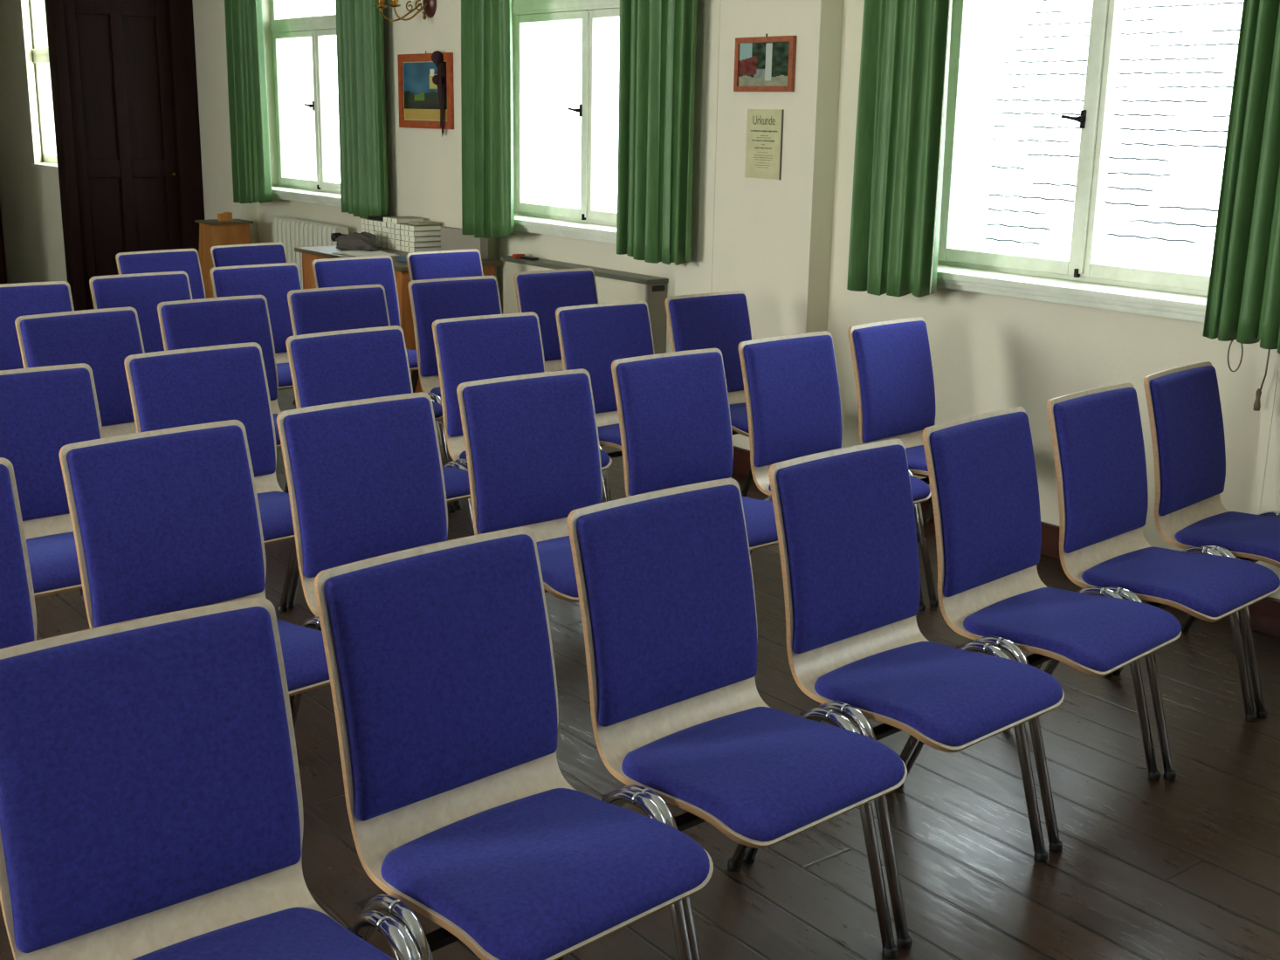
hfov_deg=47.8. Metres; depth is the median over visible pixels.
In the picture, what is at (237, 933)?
seat cushion
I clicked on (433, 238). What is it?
book
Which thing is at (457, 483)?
seat cushion
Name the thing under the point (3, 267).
door
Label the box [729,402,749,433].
seat cushion
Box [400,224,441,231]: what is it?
book
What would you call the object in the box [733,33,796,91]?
framed photograph
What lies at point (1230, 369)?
hanging cord
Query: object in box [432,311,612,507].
chair
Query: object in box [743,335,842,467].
cushion
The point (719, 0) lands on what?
trim
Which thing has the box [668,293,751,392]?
cushion
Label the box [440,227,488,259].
board
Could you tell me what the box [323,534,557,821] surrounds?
cushion
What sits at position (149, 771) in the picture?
cushion
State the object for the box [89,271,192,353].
chair
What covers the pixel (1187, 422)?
cushion
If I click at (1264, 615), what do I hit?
baseboard
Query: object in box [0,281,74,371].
chair
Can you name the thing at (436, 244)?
book
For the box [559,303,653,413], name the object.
cushion
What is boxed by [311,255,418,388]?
chair
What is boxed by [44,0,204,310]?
door
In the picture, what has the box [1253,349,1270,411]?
pull cord
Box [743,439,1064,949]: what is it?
chair
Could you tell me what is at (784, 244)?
wall
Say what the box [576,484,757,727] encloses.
cushion
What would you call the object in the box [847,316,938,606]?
chair
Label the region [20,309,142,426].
cushion
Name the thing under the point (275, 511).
seat cushion
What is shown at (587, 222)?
window
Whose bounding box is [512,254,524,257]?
marker pen
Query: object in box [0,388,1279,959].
floor
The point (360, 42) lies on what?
curtain
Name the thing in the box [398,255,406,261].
box
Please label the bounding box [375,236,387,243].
book
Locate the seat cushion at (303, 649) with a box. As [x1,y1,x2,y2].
[276,619,330,692]
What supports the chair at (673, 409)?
on the floor
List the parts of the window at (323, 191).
sill, handle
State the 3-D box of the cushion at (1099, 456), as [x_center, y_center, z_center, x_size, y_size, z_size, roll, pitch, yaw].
[1.182,-0.031,3.709,0.391,0.370,0.102,-12,19,-42]
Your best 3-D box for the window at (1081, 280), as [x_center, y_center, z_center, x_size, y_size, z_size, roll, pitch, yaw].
[1.497,-1.436,4.758,0.282,1.691,1.440,-10,18,-37]
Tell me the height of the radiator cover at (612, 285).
0.752 m
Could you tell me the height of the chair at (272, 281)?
0.842 m
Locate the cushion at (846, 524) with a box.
[776,444,920,653]
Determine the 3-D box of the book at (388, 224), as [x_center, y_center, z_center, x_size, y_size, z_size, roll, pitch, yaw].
[-1.291,-1.414,8.019,0.174,0.027,0.146,-10,18,-37]
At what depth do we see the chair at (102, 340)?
4.79 m
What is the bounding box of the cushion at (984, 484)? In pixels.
[929,412,1041,597]
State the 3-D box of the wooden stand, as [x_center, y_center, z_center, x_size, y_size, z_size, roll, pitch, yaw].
[-2.820,-1.391,9.863,0.370,0.752,0.265,-10,18,-37]
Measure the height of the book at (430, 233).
0.027 m
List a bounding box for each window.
[28,0,58,170]
[270,0,341,206]
[512,0,619,244]
[935,0,1210,323]
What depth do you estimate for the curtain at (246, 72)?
9.48 m
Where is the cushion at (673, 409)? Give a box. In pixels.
[616,351,732,495]
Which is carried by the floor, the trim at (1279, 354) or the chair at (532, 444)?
the chair at (532, 444)
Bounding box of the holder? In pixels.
[520,255,538,260]
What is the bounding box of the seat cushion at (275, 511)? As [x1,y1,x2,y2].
[256,491,294,541]
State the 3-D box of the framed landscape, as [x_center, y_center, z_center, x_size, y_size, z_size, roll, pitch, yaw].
[-1.170,-2.129,7.881,0.022,0.408,0.570,-10,18,-37]
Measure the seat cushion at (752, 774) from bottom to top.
0.053 m
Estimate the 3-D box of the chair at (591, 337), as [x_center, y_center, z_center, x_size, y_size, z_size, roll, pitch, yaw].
[-0.003,-0.181,5.128,0.520,0.842,0.487,-10,18,-37]
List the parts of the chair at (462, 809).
leg, leg, leg, leg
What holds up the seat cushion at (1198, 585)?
on the chair at (1097, 434)
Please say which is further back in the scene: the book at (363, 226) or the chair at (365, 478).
the book at (363, 226)
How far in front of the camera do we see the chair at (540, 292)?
6.23 m
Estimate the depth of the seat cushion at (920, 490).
4.38 m
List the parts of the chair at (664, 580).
leg, leg, leg, leg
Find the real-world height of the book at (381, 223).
0.027 m
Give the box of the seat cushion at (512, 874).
[380,788,709,959]
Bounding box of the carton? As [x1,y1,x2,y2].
[217,212,232,220]
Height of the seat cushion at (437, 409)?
0.053 m
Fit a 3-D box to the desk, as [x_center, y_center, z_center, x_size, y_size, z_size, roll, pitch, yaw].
[-1.325,-0.851,7.851,0.608,0.750,1.180,-10,18,-37]
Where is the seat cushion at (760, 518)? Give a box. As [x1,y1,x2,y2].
[741,496,777,547]
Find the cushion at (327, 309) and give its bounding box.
[290,287,388,335]
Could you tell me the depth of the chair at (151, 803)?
1.91 m
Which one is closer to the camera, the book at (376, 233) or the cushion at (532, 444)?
the cushion at (532, 444)
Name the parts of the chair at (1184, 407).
leg, leg, leg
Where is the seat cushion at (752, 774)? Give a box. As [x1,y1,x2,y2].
[621,707,904,841]
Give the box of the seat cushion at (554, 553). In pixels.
[536,536,578,598]
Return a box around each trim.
[711,0,720,289]
[1259,353,1279,513]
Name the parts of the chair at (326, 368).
leg, leg, leg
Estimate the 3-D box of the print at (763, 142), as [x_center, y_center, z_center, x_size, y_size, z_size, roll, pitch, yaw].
[0.500,-1.344,5.863,0.001,0.149,0.159,-10,18,-37]
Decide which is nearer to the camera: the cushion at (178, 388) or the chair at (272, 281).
the cushion at (178, 388)
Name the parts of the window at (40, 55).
sill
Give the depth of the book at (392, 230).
7.97 m
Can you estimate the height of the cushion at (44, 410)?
0.370 m
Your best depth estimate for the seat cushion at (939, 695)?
2.82 m
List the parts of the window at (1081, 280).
sill, handle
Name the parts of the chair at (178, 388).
leg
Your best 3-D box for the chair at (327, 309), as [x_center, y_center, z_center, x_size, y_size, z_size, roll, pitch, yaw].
[-1.024,-0.287,5.471,0.520,0.842,0.487,-11,18,-39]
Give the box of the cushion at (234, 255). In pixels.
[213,244,286,267]
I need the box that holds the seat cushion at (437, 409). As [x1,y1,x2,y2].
[432,400,442,418]
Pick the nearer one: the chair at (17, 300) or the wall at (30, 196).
the chair at (17, 300)
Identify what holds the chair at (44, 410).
on the floor
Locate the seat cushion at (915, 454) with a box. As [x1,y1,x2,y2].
[905,445,928,471]
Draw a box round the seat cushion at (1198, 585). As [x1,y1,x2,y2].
[1081,546,1279,617]
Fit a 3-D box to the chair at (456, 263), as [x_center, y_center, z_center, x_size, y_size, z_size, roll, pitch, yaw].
[-0.821,-0.662,6.960,0.520,0.842,0.487,-10,18,-38]
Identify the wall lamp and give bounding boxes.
[374,0,436,21]
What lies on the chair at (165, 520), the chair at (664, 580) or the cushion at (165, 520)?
the cushion at (165, 520)
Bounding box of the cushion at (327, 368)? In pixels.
[290,329,411,407]
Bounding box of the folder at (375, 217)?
[367,215,394,220]
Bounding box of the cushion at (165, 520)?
[66,425,264,627]
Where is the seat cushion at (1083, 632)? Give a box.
[963,587,1181,672]
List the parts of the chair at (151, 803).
leg, leg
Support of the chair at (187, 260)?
on the floor
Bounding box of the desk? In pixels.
[294,245,502,399]
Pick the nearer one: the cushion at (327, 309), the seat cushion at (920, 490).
the seat cushion at (920, 490)
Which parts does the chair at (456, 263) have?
leg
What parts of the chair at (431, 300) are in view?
leg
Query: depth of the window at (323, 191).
9.43 m
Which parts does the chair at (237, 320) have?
leg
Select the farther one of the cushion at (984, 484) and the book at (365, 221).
the book at (365, 221)
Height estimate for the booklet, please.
0.013 m
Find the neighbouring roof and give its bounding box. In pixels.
[984,0,1243,275]
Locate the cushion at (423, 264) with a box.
[409,251,482,280]
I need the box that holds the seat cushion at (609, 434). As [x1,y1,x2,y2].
[597,423,621,446]
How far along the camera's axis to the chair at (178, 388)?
4.09 m
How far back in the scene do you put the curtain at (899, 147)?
5.18 m
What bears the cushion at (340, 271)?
on the chair at (374, 270)
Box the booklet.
[408,220,439,225]
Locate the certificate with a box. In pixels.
[744,109,784,180]
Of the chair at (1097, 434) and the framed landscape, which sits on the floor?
the chair at (1097, 434)
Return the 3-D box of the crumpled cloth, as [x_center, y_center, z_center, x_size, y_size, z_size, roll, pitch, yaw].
[-1.569,-1.329,8.004,0.180,0.091,0.449,-10,18,-37]
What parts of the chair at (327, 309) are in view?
leg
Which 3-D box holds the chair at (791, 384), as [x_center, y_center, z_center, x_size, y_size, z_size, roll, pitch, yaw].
[0.596,0.002,4.454,0.520,0.842,0.487,-11,19,-39]
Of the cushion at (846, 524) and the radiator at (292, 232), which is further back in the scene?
the radiator at (292, 232)
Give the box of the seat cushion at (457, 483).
[442,466,470,499]
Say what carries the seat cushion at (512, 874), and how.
on the chair at (462, 809)
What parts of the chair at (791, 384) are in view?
leg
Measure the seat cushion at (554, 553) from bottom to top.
0.053 m
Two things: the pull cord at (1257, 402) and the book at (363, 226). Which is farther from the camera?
the book at (363, 226)
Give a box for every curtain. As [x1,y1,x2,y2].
[224,0,272,203]
[335,0,388,218]
[461,0,514,238]
[616,0,697,265]
[846,0,952,297]
[1202,0,1279,353]
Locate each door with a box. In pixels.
[0,206,6,284]
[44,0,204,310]
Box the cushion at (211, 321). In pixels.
[161,297,277,400]
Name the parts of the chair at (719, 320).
leg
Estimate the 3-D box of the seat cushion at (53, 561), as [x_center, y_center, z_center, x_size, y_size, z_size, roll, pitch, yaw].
[-1.436,0.185,3.600,0.414,0.053,0.365,-11,19,-40]
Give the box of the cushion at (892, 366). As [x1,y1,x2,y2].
[853,320,935,442]
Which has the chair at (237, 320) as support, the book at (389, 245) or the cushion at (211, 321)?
the cushion at (211, 321)
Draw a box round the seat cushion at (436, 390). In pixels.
[430,386,440,397]
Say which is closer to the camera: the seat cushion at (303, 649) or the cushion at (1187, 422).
the seat cushion at (303, 649)
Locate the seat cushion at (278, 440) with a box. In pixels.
[272,413,281,445]
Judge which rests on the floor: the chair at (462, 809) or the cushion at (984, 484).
the chair at (462, 809)
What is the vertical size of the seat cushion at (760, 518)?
0.053 m
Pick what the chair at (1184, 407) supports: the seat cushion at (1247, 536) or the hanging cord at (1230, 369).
the seat cushion at (1247, 536)
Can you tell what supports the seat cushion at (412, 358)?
on the chair at (374, 270)
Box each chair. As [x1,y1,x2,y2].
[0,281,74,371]
[0,363,103,598]
[0,457,36,649]
[0,597,422,959]
[14,306,144,602]
[58,419,330,706]
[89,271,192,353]
[115,248,206,299]
[123,342,296,612]
[157,295,289,493]
[209,242,295,405]
[209,262,302,390]
[276,392,447,729]
[285,325,474,608]
[287,284,454,513]
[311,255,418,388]
[313,526,713,959]
[406,248,483,392]
[407,275,502,509]
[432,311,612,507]
[456,368,602,602]
[513,268,598,371]
[555,300,654,502]
[557,478,907,959]
[611,348,778,550]
[664,290,752,496]
[738,331,931,611]
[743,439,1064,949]
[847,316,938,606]
[899,406,1181,853]
[1043,382,1279,780]
[1112,361,1279,719]
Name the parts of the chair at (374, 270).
leg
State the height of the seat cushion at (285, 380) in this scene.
0.053 m
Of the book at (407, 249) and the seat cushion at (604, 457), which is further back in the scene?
the book at (407, 249)
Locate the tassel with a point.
(436, 57)
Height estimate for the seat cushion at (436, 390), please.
0.053 m
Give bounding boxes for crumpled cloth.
[335,231,383,251]
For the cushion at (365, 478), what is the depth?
3.38 m
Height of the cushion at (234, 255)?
0.370 m
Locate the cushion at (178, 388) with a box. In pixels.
[130,346,275,476]
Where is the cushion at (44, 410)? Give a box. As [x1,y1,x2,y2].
[0,367,100,521]
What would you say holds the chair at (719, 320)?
on the floor
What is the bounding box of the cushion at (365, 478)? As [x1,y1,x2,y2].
[283,397,447,578]
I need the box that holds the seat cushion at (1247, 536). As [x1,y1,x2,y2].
[1175,511,1279,562]
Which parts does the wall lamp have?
arm, arm, wall plate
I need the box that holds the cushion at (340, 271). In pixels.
[315,257,399,326]
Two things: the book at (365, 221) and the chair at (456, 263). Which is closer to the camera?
the chair at (456, 263)
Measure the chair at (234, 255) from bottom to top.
0.842 m
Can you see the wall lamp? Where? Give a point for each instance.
(429, 6)
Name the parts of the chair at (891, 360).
leg, leg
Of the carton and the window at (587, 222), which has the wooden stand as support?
the carton
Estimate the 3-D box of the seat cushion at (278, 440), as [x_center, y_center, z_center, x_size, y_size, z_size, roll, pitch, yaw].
[-1.344,-0.181,5.048,0.414,0.053,0.365,-11,19,-40]
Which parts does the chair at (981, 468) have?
leg, leg, leg, leg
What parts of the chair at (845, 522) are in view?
leg, leg, leg, leg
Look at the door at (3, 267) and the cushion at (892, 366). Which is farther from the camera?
the door at (3, 267)
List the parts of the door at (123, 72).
casing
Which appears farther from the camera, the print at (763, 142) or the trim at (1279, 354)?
the print at (763, 142)
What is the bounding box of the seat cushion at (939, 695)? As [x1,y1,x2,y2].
[814,641,1063,747]
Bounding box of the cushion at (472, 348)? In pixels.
[436,315,544,437]
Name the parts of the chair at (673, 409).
leg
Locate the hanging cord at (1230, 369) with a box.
[1227,340,1243,371]
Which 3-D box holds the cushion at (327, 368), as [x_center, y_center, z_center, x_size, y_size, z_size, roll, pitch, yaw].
[-0.883,-0.264,4.479,0.391,0.370,0.102,-12,19,-41]
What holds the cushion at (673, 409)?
on the chair at (673, 409)
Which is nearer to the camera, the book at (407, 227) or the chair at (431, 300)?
the chair at (431, 300)
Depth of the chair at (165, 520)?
3.02 m
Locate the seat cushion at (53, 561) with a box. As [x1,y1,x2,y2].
[25,531,81,593]
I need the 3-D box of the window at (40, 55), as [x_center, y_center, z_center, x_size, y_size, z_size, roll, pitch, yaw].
[-4.310,-2.980,10.508,0.250,1.380,1.070,-10,18,-37]
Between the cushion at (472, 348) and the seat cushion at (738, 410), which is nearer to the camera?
the cushion at (472, 348)
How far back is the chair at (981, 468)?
3.27 m
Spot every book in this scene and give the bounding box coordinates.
[360,218,379,225]
[361,223,375,230]
[361,228,376,234]
[373,220,387,227]
[374,226,387,232]
[374,231,387,237]
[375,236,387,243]
[376,241,387,248]
[383,216,423,223]
[386,222,409,229]
[386,227,400,234]
[386,238,402,245]
[387,233,401,240]
[387,243,402,250]
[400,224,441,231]
[400,229,440,236]
[400,240,440,247]
[400,246,440,252]
[401,234,440,242]
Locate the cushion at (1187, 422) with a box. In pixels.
[1149,365,1225,516]
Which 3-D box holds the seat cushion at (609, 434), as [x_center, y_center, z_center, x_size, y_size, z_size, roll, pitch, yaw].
[0.033,-0.165,5.081,0.414,0.053,0.365,-10,18,-37]
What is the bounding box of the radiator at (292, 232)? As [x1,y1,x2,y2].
[273,216,349,289]
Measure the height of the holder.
0.012 m
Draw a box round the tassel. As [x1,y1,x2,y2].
[430,50,444,136]
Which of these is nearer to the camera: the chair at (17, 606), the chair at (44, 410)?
the chair at (17, 606)
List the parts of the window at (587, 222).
sill, handle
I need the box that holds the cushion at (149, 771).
[0,606,301,953]
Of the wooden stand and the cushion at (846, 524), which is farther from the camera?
the wooden stand
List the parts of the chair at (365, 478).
leg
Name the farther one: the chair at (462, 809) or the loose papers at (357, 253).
the loose papers at (357, 253)
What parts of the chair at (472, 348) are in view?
leg, leg, leg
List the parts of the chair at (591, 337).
leg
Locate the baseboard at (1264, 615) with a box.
[732,446,1279,638]
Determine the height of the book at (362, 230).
0.027 m
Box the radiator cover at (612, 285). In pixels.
[500,255,668,354]
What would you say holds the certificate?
attached to the wall at (784, 244)
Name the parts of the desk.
panel, modesty panel, cabinet door, panel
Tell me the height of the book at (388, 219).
0.027 m
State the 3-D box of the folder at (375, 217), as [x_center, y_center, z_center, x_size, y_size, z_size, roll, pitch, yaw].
[-1.433,-1.485,8.190,0.140,0.016,0.200,-10,18,-37]
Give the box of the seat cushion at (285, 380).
[276,362,293,387]
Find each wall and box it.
[0,0,67,283]
[192,0,1279,599]
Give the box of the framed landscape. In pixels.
[397,51,454,129]
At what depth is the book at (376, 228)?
8.09 m
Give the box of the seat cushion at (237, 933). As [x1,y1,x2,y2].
[131,907,393,959]
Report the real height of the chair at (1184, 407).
0.842 m
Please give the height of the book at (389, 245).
0.027 m
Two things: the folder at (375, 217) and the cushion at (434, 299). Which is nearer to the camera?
the cushion at (434, 299)
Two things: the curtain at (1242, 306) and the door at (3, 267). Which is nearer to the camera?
the curtain at (1242, 306)
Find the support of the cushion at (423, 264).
on the chair at (456, 263)
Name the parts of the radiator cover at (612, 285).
panel, panel, panel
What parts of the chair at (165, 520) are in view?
leg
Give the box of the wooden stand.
[194,219,253,298]
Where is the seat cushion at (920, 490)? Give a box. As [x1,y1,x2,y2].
[768,475,930,501]
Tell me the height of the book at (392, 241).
0.027 m
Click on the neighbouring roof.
(1177, 59)
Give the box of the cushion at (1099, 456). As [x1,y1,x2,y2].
[1052,387,1148,553]
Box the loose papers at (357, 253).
[331,250,399,256]
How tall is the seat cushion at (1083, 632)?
0.053 m
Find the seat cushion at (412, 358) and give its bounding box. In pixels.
[406,349,418,368]
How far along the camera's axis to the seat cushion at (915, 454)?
4.72 m
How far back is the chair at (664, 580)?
2.56 m
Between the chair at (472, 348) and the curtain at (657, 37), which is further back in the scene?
the curtain at (657, 37)
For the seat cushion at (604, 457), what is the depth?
4.70 m
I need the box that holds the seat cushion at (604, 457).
[459,449,609,467]
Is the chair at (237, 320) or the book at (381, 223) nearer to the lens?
the chair at (237, 320)
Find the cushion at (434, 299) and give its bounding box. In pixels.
[411,278,500,377]
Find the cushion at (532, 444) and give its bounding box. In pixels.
[462,372,601,533]
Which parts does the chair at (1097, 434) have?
leg, leg, leg, leg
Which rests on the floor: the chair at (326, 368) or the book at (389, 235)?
the chair at (326, 368)
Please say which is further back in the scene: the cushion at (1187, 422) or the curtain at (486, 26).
the curtain at (486, 26)
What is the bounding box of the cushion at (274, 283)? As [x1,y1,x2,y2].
[213,265,301,353]
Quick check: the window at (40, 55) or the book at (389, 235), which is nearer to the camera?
the book at (389, 235)
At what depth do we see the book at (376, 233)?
8.09 m
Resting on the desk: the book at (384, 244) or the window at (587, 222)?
the book at (384, 244)
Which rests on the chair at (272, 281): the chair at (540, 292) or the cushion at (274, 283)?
the cushion at (274, 283)
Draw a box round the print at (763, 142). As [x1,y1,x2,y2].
[750,130,777,168]

